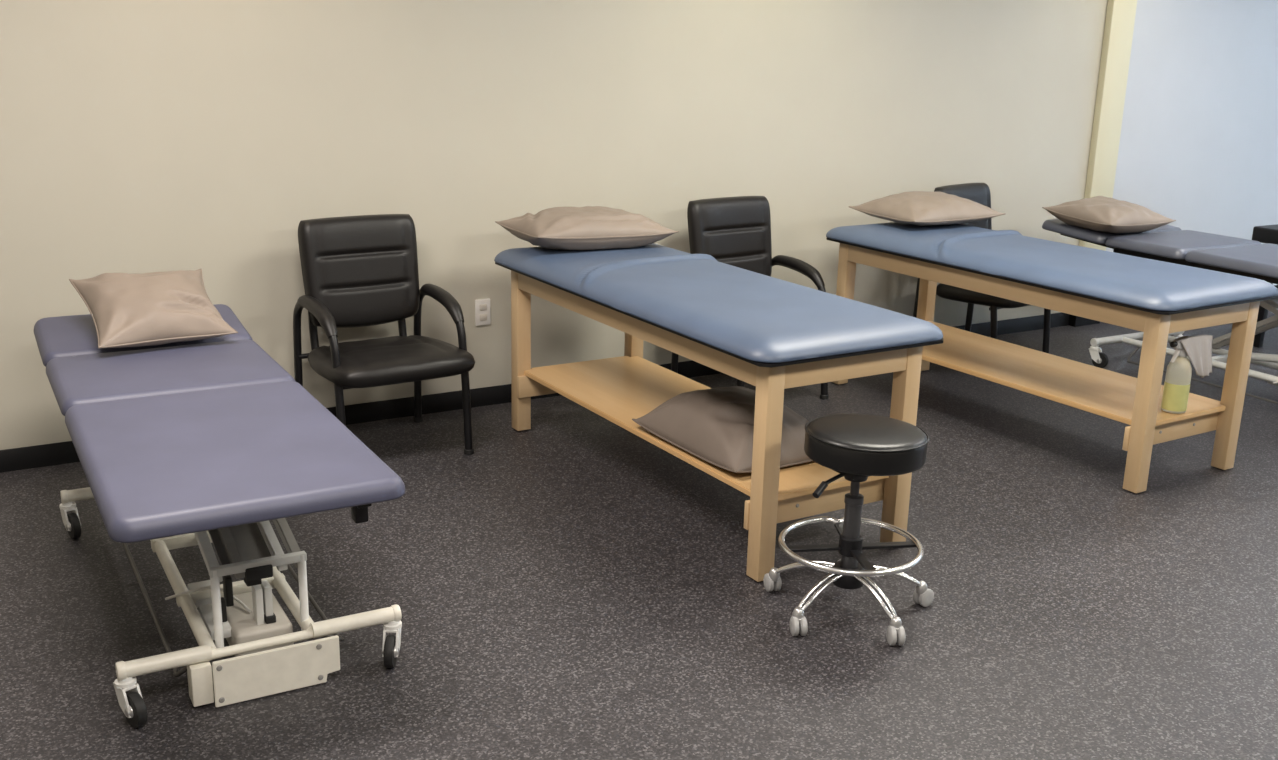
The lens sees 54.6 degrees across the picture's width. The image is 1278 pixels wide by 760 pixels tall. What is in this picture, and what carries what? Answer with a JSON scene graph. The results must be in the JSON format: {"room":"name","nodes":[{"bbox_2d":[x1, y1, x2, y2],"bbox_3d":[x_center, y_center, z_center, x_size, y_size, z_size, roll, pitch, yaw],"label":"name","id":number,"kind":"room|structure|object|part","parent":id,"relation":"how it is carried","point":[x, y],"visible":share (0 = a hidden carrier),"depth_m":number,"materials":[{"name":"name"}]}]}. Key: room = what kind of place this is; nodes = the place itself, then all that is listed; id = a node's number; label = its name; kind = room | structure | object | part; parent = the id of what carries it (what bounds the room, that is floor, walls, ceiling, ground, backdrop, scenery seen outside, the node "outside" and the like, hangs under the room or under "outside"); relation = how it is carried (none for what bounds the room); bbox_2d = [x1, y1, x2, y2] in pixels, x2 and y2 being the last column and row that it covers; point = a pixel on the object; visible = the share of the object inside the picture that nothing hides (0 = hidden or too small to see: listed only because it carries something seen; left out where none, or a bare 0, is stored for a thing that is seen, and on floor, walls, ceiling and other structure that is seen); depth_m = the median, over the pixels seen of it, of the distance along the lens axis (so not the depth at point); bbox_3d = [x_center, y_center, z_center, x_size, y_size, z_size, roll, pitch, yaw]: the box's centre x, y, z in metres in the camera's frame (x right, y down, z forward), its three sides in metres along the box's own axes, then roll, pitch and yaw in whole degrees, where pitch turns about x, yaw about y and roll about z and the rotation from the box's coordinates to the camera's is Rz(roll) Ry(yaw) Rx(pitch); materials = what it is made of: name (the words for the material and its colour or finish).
{"room":"physical therapy clinic","nodes":[
{"label":"physical therapy clinic","id":0,"kind":"room"},
{"bbox_2d":[0,0,1107,449],"bbox_3d":[0.662,-1.409,6.401,11.600,2.750,0.120,-8,18,-30],"label":"wall","id":1,"kind":"structure","parent":0,"point":[137,136],"depth_m":5.60,"materials":[{"name":"paint"}]},
{"bbox_2d":[475,299,490,325],"bbox_3d":[-0.728,-0.316,5.780,0.076,0.124,0.016,-8,18,-30],"label":"wall outlet","id":2,"kind":"object","parent":1,"relation":"attached to","point":[482,306],"visible":1,"depth_m":5.77,"materials":[{"name":"white plastic"}]},
{"bbox_2d":[480,304,486,310],"bbox_3d":[-0.726,-0.338,5.770,0.036,0.030,0.006,-8,18,-30],"label":"socket","id":3,"kind":"object","parent":2,"relation":"attached to","point":[483,307],"depth_m":5.77,"materials":[{"name":"plastic"}]},
{"bbox_2d":[480,314,486,320],"bbox_3d":[-0.727,-0.292,5.783,0.036,0.030,0.006,-8,18,-30],"label":"socket","id":4,"kind":"object","parent":2,"relation":"attached to","point":[483,317],"depth_m":5.78,"materials":[{"name":"plastic"}]},
{"bbox_2d":[0,312,1099,472],"bbox_3d":[-0.633,0.073,5.925,8.353,0.088,0.062,-8,18,-30],"label":"baseboard","id":5,"kind":"structure","parent":1,"relation":"attached to","point":[29,457],"depth_m":5.76,"materials":[{"name":"rubber"}]},
{"bbox_2d":[1079,0,1136,250],"bbox_3d":[2.886,-1.685,7.591,0.210,2.750,0.050,-8,18,-30],"label":"trim","id":6,"kind":"structure","parent":1,"relation":"attached to","point":[1120,14],"depth_m":7.55,"materials":[{"name":"paint"}]},
{"bbox_2d":[1106,0,1277,284],"bbox_3d":[4.278,-1.879,8.416,3.070,2.750,0.012,-8,18,-30],"label":"wall","id":7,"kind":"structure","parent":1,"relation":"attached to","point":[1198,144],"depth_m":8.09,"materials":[{"name":"paint"}]},
{"bbox_2d":[0,311,1277,759],"bbox_3d":[2.821,1.002,3.232,11.600,0.100,8.720,-8,18,-30],"label":"floor","id":8,"kind":"structure","parent":0,"point":[568,586],"depth_m":3.88,"materials":[{"name":"carpet"}]},
{"bbox_2d":[34,304,404,727],"bbox_3d":[-1.354,0.308,3.903,0.801,0.681,2.080,-7,18,-29],"label":"table","id":9,"kind":"object","parent":8,"relation":"on","point":[203,442],"visible":0.94,"depth_m":3.36,"materials":[{"name":"leather"}]},
{"bbox_2d":[34,304,252,366],"bbox_3d":[-1.796,-0.172,4.493,0.700,0.059,0.420,-7,25,-29],"label":"cushion","id":10,"kind":"object","parent":9,"relation":"on","point":[73,335],"depth_m":4.36,"materials":[{"name":"leather"}]},
{"bbox_2d":[69,268,237,347],"bbox_3d":[-1.713,-0.260,4.367,0.461,0.220,0.421,-9,19,-33],"label":"pillow","id":11,"kind":"object","parent":9,"relation":"on","point":[152,308],"visible":1,"depth_m":4.28,"materials":[{"name":"beige fabric"}]},
{"bbox_2d":[46,340,295,415],"bbox_3d":[-1.545,-0.021,4.073,0.700,0.059,0.597,-7,18,-29],"label":"cushion","id":12,"kind":"object","parent":9,"relation":"on","point":[102,375],"depth_m":4.01,"materials":[{"name":"leather"}]},
{"bbox_3d":[-1.345,0.289,3.626,0.026,0.254,0.985,-7,18,-29],"label":"lift arm","id":13,"kind":"part","parent":9,"relation":"part of","materials":[{"name":"metal"}]},
{"bbox_3d":[-1.215,0.651,3.524,0.073,0.030,0.340,-7,18,-29],"label":"cross plate","id":14,"kind":"part","parent":9,"relation":"part of","materials":[{"name":"metal"}]},
{"bbox_2d":[221,597,226,621],"bbox_3d":[-1.157,0.635,3.419,0.030,0.062,0.035,-7,18,-29],"label":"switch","id":15,"kind":"object","parent":9,"relation":"attached to","point":[223,603],"depth_m":3.41,"materials":[{"name":"black plastic"}]},
{"bbox_2d":[222,575,233,606],"bbox_3d":[-1.162,0.597,3.503,0.020,0.092,0.040,-7,18,-29],"label":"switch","id":16,"kind":"object","parent":9,"relation":"attached to","point":[227,589],"depth_m":3.49,"materials":[{"name":"black plastic"}]},
{"bbox_3d":[-1.292,0.283,3.655,0.026,0.254,0.985,-7,18,-29],"label":"lift arm","id":17,"kind":"part","parent":9,"relation":"part of","materials":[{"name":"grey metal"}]},
{"bbox_3d":[-1.336,0.533,3.861,0.305,0.040,1.360,-7,18,-29],"label":"frame","id":18,"kind":"part","parent":9,"relation":"part of","materials":[{"name":"beige metal"}]},
{"bbox_2d":[65,381,404,542],"bbox_3d":[-1.136,0.181,3.379,0.700,0.059,1.049,-7,18,-29],"label":"cushion","id":19,"kind":"object","parent":9,"relation":"on","point":[155,466],"depth_m":3.19,"materials":[{"name":"leather"}]},
{"bbox_3d":[-1.264,0.287,3.667,0.130,0.228,0.895,-7,18,-29],"label":"lift panel","id":20,"kind":"part","parent":9,"relation":"part of","materials":[{"name":"grey metal"}]},
{"bbox_3d":[-1.197,0.271,3.708,0.026,0.254,0.985,-7,18,-29],"label":"lift arm","id":21,"kind":"part","parent":9,"relation":"part of","materials":[{"name":"metal"}]},
{"bbox_3d":[-0.958,0.772,3.289,0.330,0.128,0.012,-7,18,-29],"label":"plate","id":22,"kind":"part","parent":9,"relation":"part of","materials":[{"name":"beige metal"}]},
{"bbox_3d":[-1.157,0.266,3.729,0.026,0.254,0.985,-7,18,-29],"label":"lift arm","id":23,"kind":"part","parent":9,"relation":"part of","materials":[{"name":"grey metal"}]},
{"bbox_2d":[293,214,474,454],"bbox_3d":[-1.056,-0.168,5.128,0.606,0.957,0.641,-9,18,-33],"label":"chair","id":24,"kind":"object","parent":8,"relation":"on","point":[362,270],"visible":0.99,"depth_m":5.15,"materials":[{"name":"black leather"}]},
{"bbox_3d":[-1.293,-0.258,4.968,0.062,0.124,0.383,-9,18,-33],"label":"armrest","id":25,"kind":"part","parent":24,"relation":"part of","materials":[{"name":"black leather"}]},
{"bbox_3d":[-1.308,0.002,5.053,0.032,0.636,0.559,-9,18,-33],"label":"frame","id":26,"kind":"part","parent":24,"relation":"part of","materials":[{"name":"black metal"}]},
{"bbox_3d":[-1.169,-0.457,5.234,0.514,0.462,0.127,-9,18,-33],"label":"backrest","id":27,"kind":"part","parent":24,"relation":"part of","materials":[{"name":"black leather"}]},
{"bbox_3d":[-1.033,-0.085,5.112,0.604,0.116,0.550,-9,18,-33],"label":"seat","id":28,"kind":"part","parent":24,"relation":"part of","materials":[{"name":"black leather"}]},
{"bbox_3d":[-0.840,-0.328,5.261,0.062,0.124,0.383,-9,18,-33],"label":"armrest","id":29,"kind":"part","parent":24,"relation":"part of","materials":[{"name":"black plastic"}]},
{"bbox_3d":[-0.854,-0.068,5.345,0.032,0.636,0.559,-9,18,-33],"label":"frame","id":30,"kind":"part","parent":24,"relation":"part of","materials":[{"name":"black metal"}]},
{"bbox_2d":[494,243,943,581],"bbox_3d":[0.191,-0.003,4.859,0.797,0.841,1.994,-8,18,-30],"label":"table","id":31,"kind":"object","parent":8,"relation":"on","point":[773,335],"visible":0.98,"depth_m":4.30,"materials":[{"name":"brown wood"}]},
{"bbox_3d":[-0.520,-0.139,5.458,0.066,0.739,0.066,-8,18,-30],"label":"leg","id":32,"kind":"part","parent":31,"relation":"part of","materials":[{"name":"brown wood"}]},
{"bbox_2d":[495,206,678,249],"bbox_3d":[-0.230,-0.674,5.435,0.674,0.161,0.455,-7,18,-28],"label":"pillow","id":33,"kind":"object","parent":31,"relation":"on","point":[587,227],"visible":1,"depth_m":5.29,"materials":[{"name":"beige fabric"}]},
{"bbox_3d":[-0.023,-0.208,5.750,0.066,0.739,0.066,-8,18,-30],"label":"leg","id":34,"kind":"part","parent":31,"relation":"part of","materials":[{"name":"brown wood"}]},
{"bbox_3d":[-0.066,-0.232,4.624,0.022,0.093,1.730,-8,18,-30],"label":"rail","id":35,"kind":"part","parent":31,"relation":"part of","materials":[{"name":"brown wood"}]},
{"bbox_2d":[524,356,888,500],"bbox_3d":[0.192,0.142,4.890,0.587,0.022,1.790,-8,18,-30],"label":"shelf","id":36,"kind":"object","parent":31,"relation":"attached to","point":[620,390],"depth_m":5.09,"materials":[{"name":"brown wood"}]},
{"bbox_2d":[632,386,811,472],"bbox_3d":[0.355,0.140,4.509,0.485,0.190,0.664,-8,18,-31],"label":"pillow","id":37,"kind":"object","parent":31,"relation":"on","point":[714,425],"visible":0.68,"depth_m":4.35,"materials":[{"name":"beige fabric"}]},
{"bbox_3d":[0.407,0.293,3.984,0.066,0.739,0.066,-8,18,-30],"label":"leg","id":38,"kind":"part","parent":31,"relation":"part of","materials":[{"name":"brown wood"}]},
{"bbox_3d":[0.673,-0.049,4.029,0.517,0.093,0.022,-8,18,-30],"label":"rail","id":39,"kind":"part","parent":31,"relation":"part of","materials":[{"name":"brown wood"}]},
{"bbox_3d":[0.904,0.224,4.276,0.066,0.739,0.066,-8,18,-30],"label":"leg","id":40,"kind":"part","parent":31,"relation":"part of","materials":[{"name":"brown wood"}]},
{"bbox_2d":[671,196,828,399],"bbox_3d":[0.581,-0.382,6.046,0.606,0.957,0.641,-10,19,-35],"label":"chair","id":41,"kind":"object","parent":8,"relation":"on","point":[735,231],"visible":0.45,"depth_m":6.12,"materials":[{"name":"black leather"}]},
{"bbox_3d":[0.334,-0.209,5.961,0.032,0.636,0.559,-10,19,-35],"label":"frame","id":42,"kind":"part","parent":41,"relation":"part of","materials":[{"name":"black metal"}]},
{"bbox_3d":[0.461,-0.670,6.147,0.514,0.462,0.127,-10,19,-35],"label":"backrest","id":43,"kind":"part","parent":41,"relation":"part of","materials":[{"name":"black leather"}]},
{"bbox_3d":[0.790,-0.545,6.187,0.062,0.124,0.383,-10,19,-35],"label":"armrest","id":44,"kind":"part","parent":41,"relation":"part of","materials":[{"name":"black plastic"}]},
{"bbox_3d":[0.775,-0.285,6.271,0.032,0.636,0.559,-10,19,-35],"label":"frame","id":45,"kind":"part","parent":41,"relation":"part of","materials":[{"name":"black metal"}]},
{"bbox_2d":[763,413,933,645],"bbox_3d":[0.663,0.434,3.781,0.537,0.598,0.536,-8,18,-30],"label":"stool","id":46,"kind":"object","parent":8,"relation":"on","point":[858,447],"visible":1,"depth_m":3.70,"materials":[{"name":"black leather"}]},
{"bbox_3d":[0.523,0.597,3.913,0.197,0.074,0.034,9,17,26],"label":"leg","id":47,"kind":"part","parent":46,"relation":"part of","materials":[{"name":"silver metal"}]},
{"bbox_3d":[0.548,0.642,3.752,0.197,0.074,0.034,-13,21,-43],"label":"leg","id":48,"kind":"part","parent":46,"relation":"part of","materials":[{"name":"silver metal"}]},
{"bbox_3d":[0.573,0.307,3.673,0.023,0.050,0.182,15,20,40],"label":"height lever","id":49,"kind":"part","parent":46,"relation":"part of","materials":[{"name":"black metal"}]},
{"bbox_3d":[0.659,0.271,3.753,0.170,0.058,0.170,-8,18,-30],"label":"seat plate","id":50,"kind":"part","parent":46,"relation":"part of","materials":[{"name":"black metal"}]},
{"bbox_3d":[0.684,0.187,3.740,0.364,0.098,0.364,-6,17,-30],"label":"seat","id":51,"kind":"part","parent":46,"relation":"part of","materials":[{"name":"black leather"}]},
{"bbox_3d":[0.714,0.653,3.726,0.034,0.074,0.197,-6,17,-26],"label":"leg","id":52,"kind":"part","parent":46,"relation":"part of","materials":[{"name":"silver metal"}]},
{"bbox_3d":[0.792,0.615,3.871,0.197,0.074,0.034,-1,16,-8],"label":"leg","id":53,"kind":"part","parent":46,"relation":"part of","materials":[{"name":"silver metal"}]},
{"bbox_2d":[913,183,1050,353],"bbox_3d":[1.970,-0.583,6.894,0.606,0.957,0.641,-12,21,-41],"label":"chair","id":54,"kind":"object","parent":8,"relation":"on","point":[980,193],"visible":0.13,"depth_m":6.88,"materials":[{"name":"black leather"}]},
{"bbox_3d":[1.738,-0.403,6.785,0.032,0.636,0.559,-12,21,-41],"label":"frame","id":55,"kind":"part","parent":54,"relation":"part of","materials":[{"name":"black metal"}]},
{"bbox_3d":[1.831,-0.868,6.981,0.514,0.462,0.127,-12,21,-41],"label":"backrest","id":56,"kind":"part","parent":54,"relation":"part of","materials":[{"name":"black leather"}]},
{"bbox_3d":[1.998,-0.501,6.882,0.604,0.116,0.550,-12,21,-41],"label":"seat","id":57,"kind":"part","parent":54,"relation":"part of","materials":[{"name":"black leather"}]},
{"bbox_3d":[2.142,-0.492,7.139,0.032,0.636,0.559,-12,21,-41],"label":"frame","id":58,"kind":"part","parent":54,"relation":"part of","materials":[{"name":"black metal"}]},
{"bbox_2d":[826,222,1277,492],"bbox_3d":[1.767,-0.209,5.745,0.797,0.841,1.994,-8,18,-31],"label":"table","id":59,"kind":"object","parent":8,"relation":"on","point":[1157,299],"visible":0.98,"depth_m":5.23,"materials":[{"name":"brown wood"}]},
{"bbox_3d":[1.047,-0.343,6.333,0.066,0.739,0.066,-8,18,-31],"label":"leg","id":60,"kind":"part","parent":59,"relation":"part of","materials":[{"name":"brown wood"}]},
{"bbox_3d":[1.540,-0.414,6.633,0.066,0.739,0.066,-8,18,-31],"label":"leg","id":61,"kind":"part","parent":59,"relation":"part of","materials":[{"name":"brown wood"}]},
{"bbox_2d":[849,191,1005,225],"bbox_3d":[1.479,-0.889,6.366,0.620,0.149,0.495,-8,18,-30],"label":"pillow","id":62,"kind":"object","parent":59,"relation":"on","point":[920,208],"visible":1,"depth_m":6.22,"materials":[{"name":"beige fabric"}]},
{"bbox_3d":[1.513,-0.438,5.506,0.022,0.093,1.730,-8,18,-31],"label":"rail","id":63,"kind":"part","parent":59,"relation":"part of","materials":[{"name":"brown wood"}]},
{"bbox_2d":[922,321,1225,425],"bbox_3d":[1.769,-0.065,5.776,0.587,0.022,1.790,-8,18,-31],"label":"shelf","id":64,"kind":"object","parent":59,"relation":"attached to","point":[1109,394],"depth_m":5.57,"materials":[{"name":"brown wood"}]},
{"bbox_3d":[1.997,0.085,4.873,0.066,0.739,0.066,-8,18,-31],"label":"leg","id":65,"kind":"part","parent":59,"relation":"part of","materials":[{"name":"brown wood"}]},
{"bbox_2d":[1161,336,1191,413],"bbox_3d":[2.196,-0.024,5.033,0.136,0.313,0.097,1,16,-2],"label":"spray bottle","id":66,"kind":"object","parent":59,"relation":"on","point":[1177,382],"visible":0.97,"depth_m":5.00,"materials":[{"name":"white plastic"}]},
{"bbox_2d":[1180,335,1212,377],"bbox_3d":[2.261,-0.090,5.011,0.210,0.179,0.036,-8,18,-30],"label":"cloth","id":67,"kind":"object","parent":66,"relation":"hanging from","point":[1198,348],"visible":1,"depth_m":5.02,"materials":[{"name":"white fabric"}]},
{"bbox_3d":[2.261,-0.257,4.922,0.517,0.093,0.022,-8,18,-31],"label":"rail","id":68,"kind":"part","parent":59,"relation":"part of","materials":[{"name":"brown wood"}]},
{"bbox_3d":[2.490,0.014,5.173,0.066,0.739,0.066,-8,18,-31],"label":"leg","id":69,"kind":"part","parent":59,"relation":"part of","materials":[{"name":"brown wood"}]},
{"bbox_2d":[1042,219,1277,403],"bbox_3d":[3.124,-0.360,6.511,0.817,0.787,2.021,-7,18,-29],"label":"table","id":70,"kind":"object","parent":8,"relation":"on","point":[1166,243],"visible":0.74,"depth_m":6.47,"materials":[{"name":"leather"}]},
{"bbox_2d":[1042,196,1175,232],"bbox_3d":[2.601,-0.922,6.864,0.505,0.162,0.494,-7,18,-28],"label":"pillow","id":71,"kind":"object","parent":70,"relation":"on","point":[1098,213],"visible":1,"depth_m":6.72,"materials":[{"name":"beige fabric"}]},
{"bbox_2d":[1042,219,1180,243],"bbox_3d":[2.694,-0.866,7.049,0.700,0.059,0.450,-7,21,-29],"label":"cushion","id":72,"kind":"object","parent":70,"relation":"on","point":[1054,225],"depth_m":6.88,"materials":[{"name":"leather"}]},
{"bbox_3d":[3.065,-0.632,6.433,0.540,0.066,1.841,-7,18,-29],"label":"frame","id":73,"kind":"part","parent":70,"relation":"part of","materials":[{"name":"black metal"}]},
{"bbox_2d":[1105,230,1260,258],"bbox_3d":[2.929,-0.735,6.655,0.700,0.059,0.492,-7,18,-29],"label":"cushion","id":74,"kind":"object","parent":70,"relation":"on","point":[1158,244],"depth_m":6.57,"materials":[{"name":"leather"}]},
{"bbox_3d":[3.164,-0.077,6.461,0.305,0.040,1.360,-7,18,-29],"label":"frame","id":75,"kind":"part","parent":70,"relation":"part of","materials":[{"name":"metal"}]},
{"bbox_2d":[1185,243,1277,277],"bbox_3d":[3.316,-0.543,5.998,0.700,0.059,1.064,-7,18,-29],"label":"cushion","id":76,"kind":"object","parent":70,"relation":"on","point":[1258,260],"depth_m":6.14,"materials":[{"name":"leather"}]},
{"bbox_3d":[3.157,-0.371,6.212,0.026,0.358,0.985,-7,18,-29],"label":"lift arm","id":77,"kind":"part","parent":70,"relation":"part of","materials":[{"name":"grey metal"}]},
{"bbox_3d":[3.209,-0.378,6.241,0.026,0.358,0.985,-7,18,-29],"label":"lift arm","id":78,"kind":"part","parent":70,"relation":"part of","materials":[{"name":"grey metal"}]},
{"bbox_2d":[1252,224,1277,347],"bbox_3d":[4.395,-0.376,6.805,0.700,0.720,1.880,-8,18,-30],"label":"chair","id":79,"kind":"object","parent":8,"relation":"on","point":[1266,233],"visible":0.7,"depth_m":7.30,"materials":[{"name":"black metal"}]},
{"bbox_3d":[3.734,-0.504,7.376,0.040,0.630,0.040,-8,18,-30],"label":"leg","id":80,"kind":"part","parent":79,"relation":"part of","materials":[{"name":"black metal"}]}
]}

